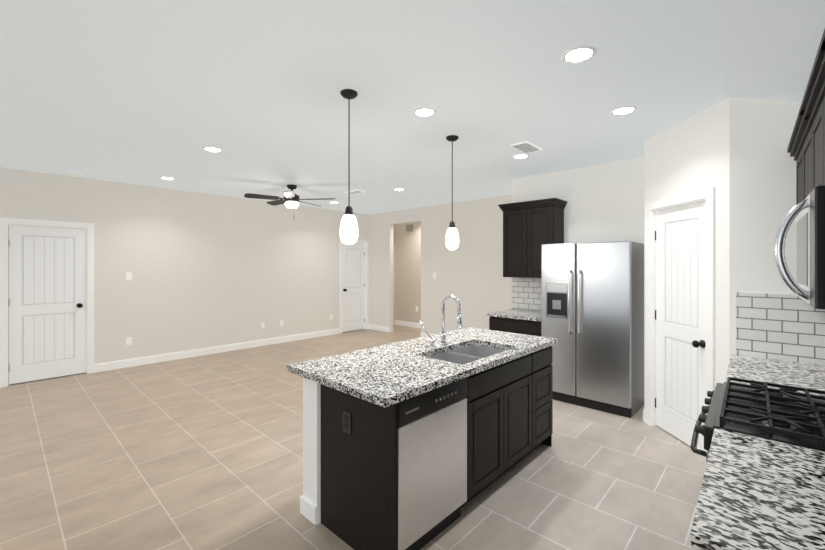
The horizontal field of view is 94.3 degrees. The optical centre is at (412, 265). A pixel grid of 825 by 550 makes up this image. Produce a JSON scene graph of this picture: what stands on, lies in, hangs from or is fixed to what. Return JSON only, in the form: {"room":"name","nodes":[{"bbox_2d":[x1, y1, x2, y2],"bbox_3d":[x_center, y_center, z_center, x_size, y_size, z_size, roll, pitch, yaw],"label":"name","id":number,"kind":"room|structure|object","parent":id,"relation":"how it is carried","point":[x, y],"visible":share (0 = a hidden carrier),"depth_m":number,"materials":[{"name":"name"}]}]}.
{"room":"kitchen","nodes":[
{"label":"kitchen","id":0,"kind":"room"},
{"bbox_2d":[0,167,394,363],"bbox_3d":[-4.191,0.147,5.856,0.110,2.740,10.890,0,0,43],"label":"wall","id":1,"kind":"structure","parent":0,"point":[209,270],"depth_m":6.33,"materials":[{"name":"grey paint"}]},
{"bbox_2d":[0,218,93,387],"bbox_3d":[-4.850,0.461,5.110,0.154,2.112,0.914,0,0,43],"label":"door","id":2,"kind":"structure","parent":1,"relation":"in","point":[46,299],"depth_m":5.08,"materials":[{"name":"white wood"}]},
{"bbox_2d":[126,272,131,279],"bbox_3d":[-4.239,0.162,5.716,0.008,0.115,0.072,0,0,43],"label":"light switch","id":3,"kind":"object","parent":1,"relation":"attached to","point":[128,277],"depth_m":5.72,"materials":[{"name":"white plastic"}]},
{"bbox_2d":[126,337,131,344],"bbox_3d":[-4.239,1.132,5.716,0.007,0.115,0.072,0,0,43],"label":"outlet","id":4,"kind":"object","parent":1,"relation":"attached to","point":[128,340],"depth_m":5.72,"materials":[{"name":"white plastic"}]},
{"bbox_2d":[94,328,339,372],"bbox_3d":[-3.068,1.458,6.975,0.013,0.117,4.246,0,0,43],"label":"baseboard","id":5,"kind":"structure","parent":1,"relation":"attached to","point":[107,366],"depth_m":6.46,"materials":[{"name":"white wood"}]},
{"bbox_2d":[340,239,368,332],"bbox_3d":[-1.369,0.461,8.865,0.154,2.112,0.834,0,0,43],"label":"door","id":6,"kind":"structure","parent":1,"relation":"in","point":[354,286],"depth_m":8.89,"materials":[{"name":"white wood"}]},
{"bbox_2d":[0,325,705,549],"bbox_3d":[-1.247,1.547,3.208,8.030,0.060,11.010,0,0,43],"label":"floor","id":7,"kind":"structure","parent":0,"point":[203,452],"depth_m":2.82,"materials":[{"name":"tile"}]},
{"bbox_2d":[298,343,556,549],"bbox_3d":[0.251,1.084,2.773,0.797,0.865,1.913,0,0,43],"label":"kitchen island","id":8,"kind":"object","parent":7,"relation":"on","point":[415,443],"depth_m":2.15,"materials":[{"name":"brown wood"}]},
{"bbox_2d":[342,409,351,434],"bbox_3d":[-0.358,0.852,2.078,0.072,0.116,0.008,0,0,43],"label":"outlet","id":9,"kind":"object","parent":8,"relation":"attached to","point":[346,413],"depth_m":2.07,"materials":[{"name":"grey plastic"}]},
{"bbox_2d":[287,327,556,406],"bbox_3d":[0.219,0.632,2.776,0.885,0.040,1.970,0,0,43],"label":"island countertop","id":10,"kind":"structure","parent":8,"relation":"on","point":[386,375],"depth_m":2.29,"materials":[{"name":"stone"}]},
{"bbox_2d":[419,295,462,346],"bbox_3d":[0.218,0.418,2.910,0.302,0.387,0.172,0,0,43],"label":"faucet","id":11,"kind":"object","parent":10,"relation":"on","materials":[{"name":"silver metal"}]},
{"bbox_2d":[431,343,514,366],"bbox_3d":[0.407,0.746,2.759,0.413,0.212,0.728,0,0,43],"label":"sink","id":12,"kind":"object","parent":10,"relation":"in","point":[470,353],"depth_m":2.89,"materials":[{"name":"silver metal"}]},
{"bbox_2d":[489,316,540,335],"bbox_3d":[1.465,1.085,4.931,0.721,0.865,0.630,0,0,43],"label":"lower cabinet","id":13,"kind":"object","parent":7,"relation":"on","point":[520,326],"depth_m":4.69,"materials":[{"name":"brown wood"}]},
{"bbox_2d":[487,309,540,320],"bbox_3d":[1.456,0.632,4.925,0.735,0.040,0.652,0,0,43],"label":"countertop","id":14,"kind":"structure","parent":13,"relation":"on","point":[531,315],"depth_m":4.82,"materials":[{"name":"stone"}]},
{"bbox_2d":[541,241,643,417],"bbox_3d":[2.022,0.637,4.306,0.920,1.760,0.745,0,0,43],"label":"fridge","id":15,"kind":"object","parent":7,"relation":"on","point":[592,308],"visible":0.88,"depth_m":4.02,"materials":[{"name":"silver metal"}]},
{"bbox_2d":[690,377,824,462],"bbox_3d":[1.663,1.056,1.619,0.754,0.922,0.785,0,0,43],"label":"range","id":16,"kind":"object","parent":7,"relation":"on","point":[786,414],"visible":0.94,"depth_m":1.61,"materials":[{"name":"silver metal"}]},
{"bbox_3d":[1.748,1.099,1.614,0.675,0.835,2.450,0,0,43],"label":"countertop","id":17,"kind":"structure","parent":7,"relation":"on","visible":0},
{"bbox_2d":[691,355,824,549],"bbox_3d":[1.727,0.662,1.619,0.712,0.040,2.471,0,0,43],"label":"countertop","id":18,"kind":"structure","parent":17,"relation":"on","point":[757,493],"depth_m":1.11,"materials":[{"name":"stone"}]},
{"bbox_2d":[0,0,728,213],"bbox_3d":[-1.247,-1.263,3.208,8.030,0.080,11.010,0,0,43],"label":"ceiling","id":19,"kind":"structure","parent":0,"point":[144,92],"depth_m":2.67,"materials":[{"name":"grey paint"}]},
{"bbox_2d":[69,172,81,175],"bbox_3d":[-4.451,-1.205,5.054,0.130,0.036,0.130,0,0,43],"label":"smoke detector","id":20,"kind":"object","parent":19,"relation":"attached to","point":[75,174],"visible":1,"depth_m":5.02,"materials":[{"name":"white plastic"}]},
{"bbox_2d":[159,177,174,179],"bbox_3d":[-3.429,-1.218,5.347,0.183,0.009,0.183,0,0,7],"label":"recessed light","id":21,"kind":"object","parent":19,"relation":"in","point":[167,178],"depth_m":5.36,"materials":[{"name":"white"}]},
{"bbox_2d":[203,146,222,151],"bbox_3d":[-2.098,-1.218,4.018,0.183,0.009,0.183,0,0,34],"label":"recessed light","id":22,"kind":"object","parent":19,"relation":"in","point":[212,149],"depth_m":4.02,"materials":[{"name":"white plastic"}]},
{"bbox_2d":[244,184,335,217],"bbox_3d":[-1.877,-0.973,5.865,1.251,0.500,1.298,0,0,43],"label":"ceiling fan","id":23,"kind":"object","parent":19,"relation":"hanging from","point":[291,199],"visible":1,"depth_m":5.75,"materials":[{"name":"black metal"}]},
{"bbox_2d":[340,89,357,244],"bbox_3d":[-0.449,-0.685,2.707,0.130,1.074,0.130,0,0,43],"label":"pendant light","id":24,"kind":"object","parent":19,"relation":"hanging from","point":[348,230],"visible":1,"depth_m":2.67,"materials":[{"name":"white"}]},
{"bbox_2d":[345,190,365,193],"bbox_3d":[-0.956,-1.218,6.368,0.340,0.010,0.180,0,0,43],"label":"ceiling vent","id":25,"kind":"object","parent":19,"relation":"in","point":[355,192],"visible":0.9,"depth_m":6.35,"materials":[{"name":"white"}]},
{"bbox_2d":[413,107,435,116],"bbox_3d":[0.097,-1.218,3.046,0.183,0.009,0.183,0,0,19],"label":"recessed light","id":26,"kind":"object","parent":19,"relation":"in","point":[424,111],"depth_m":3.04,"materials":[{"name":"white"}]},
{"bbox_2d":[445,135,458,249],"bbox_3d":[0.379,-0.685,3.644,0.130,1.074,0.130,0,0,43],"label":"pendant light","id":27,"kind":"object","parent":19,"relation":"hanging from","point":[452,239],"visible":1,"depth_m":3.61,"materials":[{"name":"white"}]},
{"bbox_2d":[512,154,528,158],"bbox_3d":[1.211,-1.218,4.277,0.183,0.009,0.183,0,0,34],"label":"recessed light","id":28,"kind":"object","parent":19,"relation":"in","point":[519,156],"depth_m":4.27,"materials":[{"name":"white"}]},
{"bbox_2d":[510,141,542,152],"bbox_3d":[1.181,-1.218,3.951,0.180,0.010,0.360,0,0,43],"label":"ceiling vent","id":29,"kind":"object","parent":19,"relation":"in","point":[526,147],"visible":1,"depth_m":3.93,"materials":[{"name":"white metal"}]},
{"bbox_2d":[562,45,595,63],"bbox_3d":[0.963,-1.218,2.216,0.183,0.009,0.183,0,0,19],"label":"recessed light","id":30,"kind":"object","parent":19,"relation":"in","point":[577,54],"depth_m":2.21,"materials":[{"name":"white plastic"}]},
{"bbox_2d":[610,106,636,115],"bbox_3d":[1.662,-1.218,3.014,0.183,0.009,0.183,0,0,37],"label":"recessed light","id":31,"kind":"object","parent":19,"relation":"in","point":[623,110],"depth_m":3.01,"materials":[{"name":"white"}]},
{"bbox_2d":[395,221,420,323],"bbox_3d":[0.842,0.147,8.704,3.620,2.740,0.110,0,0,43],"label":"wall","id":32,"kind":"structure","parent":0,"point":[406,273],"depth_m":9.50,"materials":[{"name":"beige paint"}]},
{"bbox_2d":[395,320,420,327],"bbox_3d":[0.799,1.458,8.658,3.400,0.117,0.013,0,0,43],"label":"baseboard","id":33,"kind":"structure","parent":32,"relation":"attached to","point":[403,323],"depth_m":9.48,"materials":[{"name":"white wood"}]},
{"bbox_2d":[406,225,412,230],"bbox_3d":[-0.077,-0.928,9.449,0.200,0.150,0.044,0,0,43],"label":"vent","id":34,"kind":"object","parent":32,"relation":"attached to","point":[409,227],"depth_m":9.42,"materials":[{"name":"beige metal"}]},
{"bbox_2d":[368,195,511,333],"bbox_3d":[0.578,0.147,7.721,4.350,2.740,0.110,0,0,43],"label":"wall","id":35,"kind":"structure","parent":0,"point":[468,271],"depth_m":7.51,"materials":[{"name":"grey paint"}]},
{"bbox_2d":[369,324,389,332],"bbox_3d":[-0.788,1.458,8.902,0.740,0.117,0.013,0,0,43],"label":"baseboard","id":36,"kind":"structure","parent":35,"relation":"attached to","point":[373,327],"depth_m":8.87,"materials":[{"name":"white wood"}]},
{"bbox_2d":[512,157,643,243],"bbox_3d":[2.458,0.147,5.248,1.770,2.740,1.180,0,0,43],"label":"wall","id":37,"kind":"structure","parent":0,"point":[605,202],"depth_m":4.64,"materials":[{"name":"white paint"}]},
{"bbox_2d":[512,277,540,310],"bbox_3d":[1.675,0.386,5.163,0.737,0.450,0.008,0,0,43],"label":"backsplash","id":38,"kind":"structure","parent":37,"relation":"attached to","point":[526,293],"depth_m":5.26,"materials":[{"name":"tile"}]},
{"bbox_2d":[498,198,566,277],"bbox_3d":[1.565,-0.331,5.014,0.779,0.975,0.372,0,0,43],"label":"upper cabinet","id":39,"kind":"object","parent":37,"relation":"attached to","point":[530,228],"visible":0.79,"depth_m":4.89,"materials":[{"name":"brown wood"}]},
{"bbox_2d":[644,97,806,408],"bbox_3d":[3.191,0.147,3.662,1.460,2.740,2.510,0,0,43],"label":"wall","id":40,"kind":"structure","parent":0,"point":[733,152],"depth_m":2.75,"materials":[{"name":"white paint"}]},
{"bbox_2d":[645,187,714,450],"bbox_3d":[2.307,0.461,3.298,0.143,2.112,0.794,0,0,-2],"label":"pantry door","id":41,"kind":"structure","parent":40,"relation":"in","point":[679,306],"depth_m":3.30,"materials":[{"name":"white wood"}]},
{"bbox_2d":[711,0,824,102],"bbox_3d":[0.011,-1.088,-0.298,0.861,0.270,7.612,0,0,43],"label":"ceiling","id":42,"kind":"structure","parent":0,"point":[768,49],"depth_m":1.98,"materials":[{"name":"grey paint"}]},
{"bbox_3d":[0.279,0.147,-0.600,0.285,2.740,7.700,0,0,43],"label":"wall","id":43,"kind":"structure","parent":0,"visible":0},
{"bbox_2d":[736,292,824,365],"bbox_3d":[1.750,0.417,1.623,0.690,0.450,2.439,0,0,43],"label":"backsplash","id":44,"kind":"structure","parent":43,"relation":"attached to","point":[787,327],"depth_m":2.59,"materials":[{"name":"tile"}]},
{"bbox_2d":[795,113,806,204],"bbox_3d":[2.240,-0.273,1.953,0.345,0.909,0.497,0,0,43],"label":"upper cabinet","id":45,"kind":"object","parent":43,"relation":"attached to","point":[806,148],"depth_m":2.22,"materials":[{"name":"brown wood"}]},
{"bbox_2d":[807,97,814,195],"bbox_3d":[1.934,-0.505,1.596,0.342,0.444,0.451,0,0,43],"label":"upper cabinet","id":46,"kind":"object","parent":43,"relation":"attached to","point":[810,112],"depth_m":1.89,"materials":[{"name":"brown wood"}]},
{"bbox_2d":[815,53,824,186],"bbox_3d":[1.709,-0.505,1.353,0.342,0.444,0.442,0,0,43],"label":"upper cabinet","id":47,"kind":"object","parent":43,"relation":"attached to","point":[819,85],"depth_m":1.62,"materials":[{"name":"brown wood"}]},
{"bbox_2d":[774,185,824,308],"bbox_3d":[1.768,-0.063,1.526,0.474,0.430,0.770,0,0,43],"label":"microwave","id":48,"kind":"object","parent":47,"relation":"attached to","point":[808,285],"visible":1,"depth_m":1.48,"materials":[{"name":"silver metal"}]}
]}

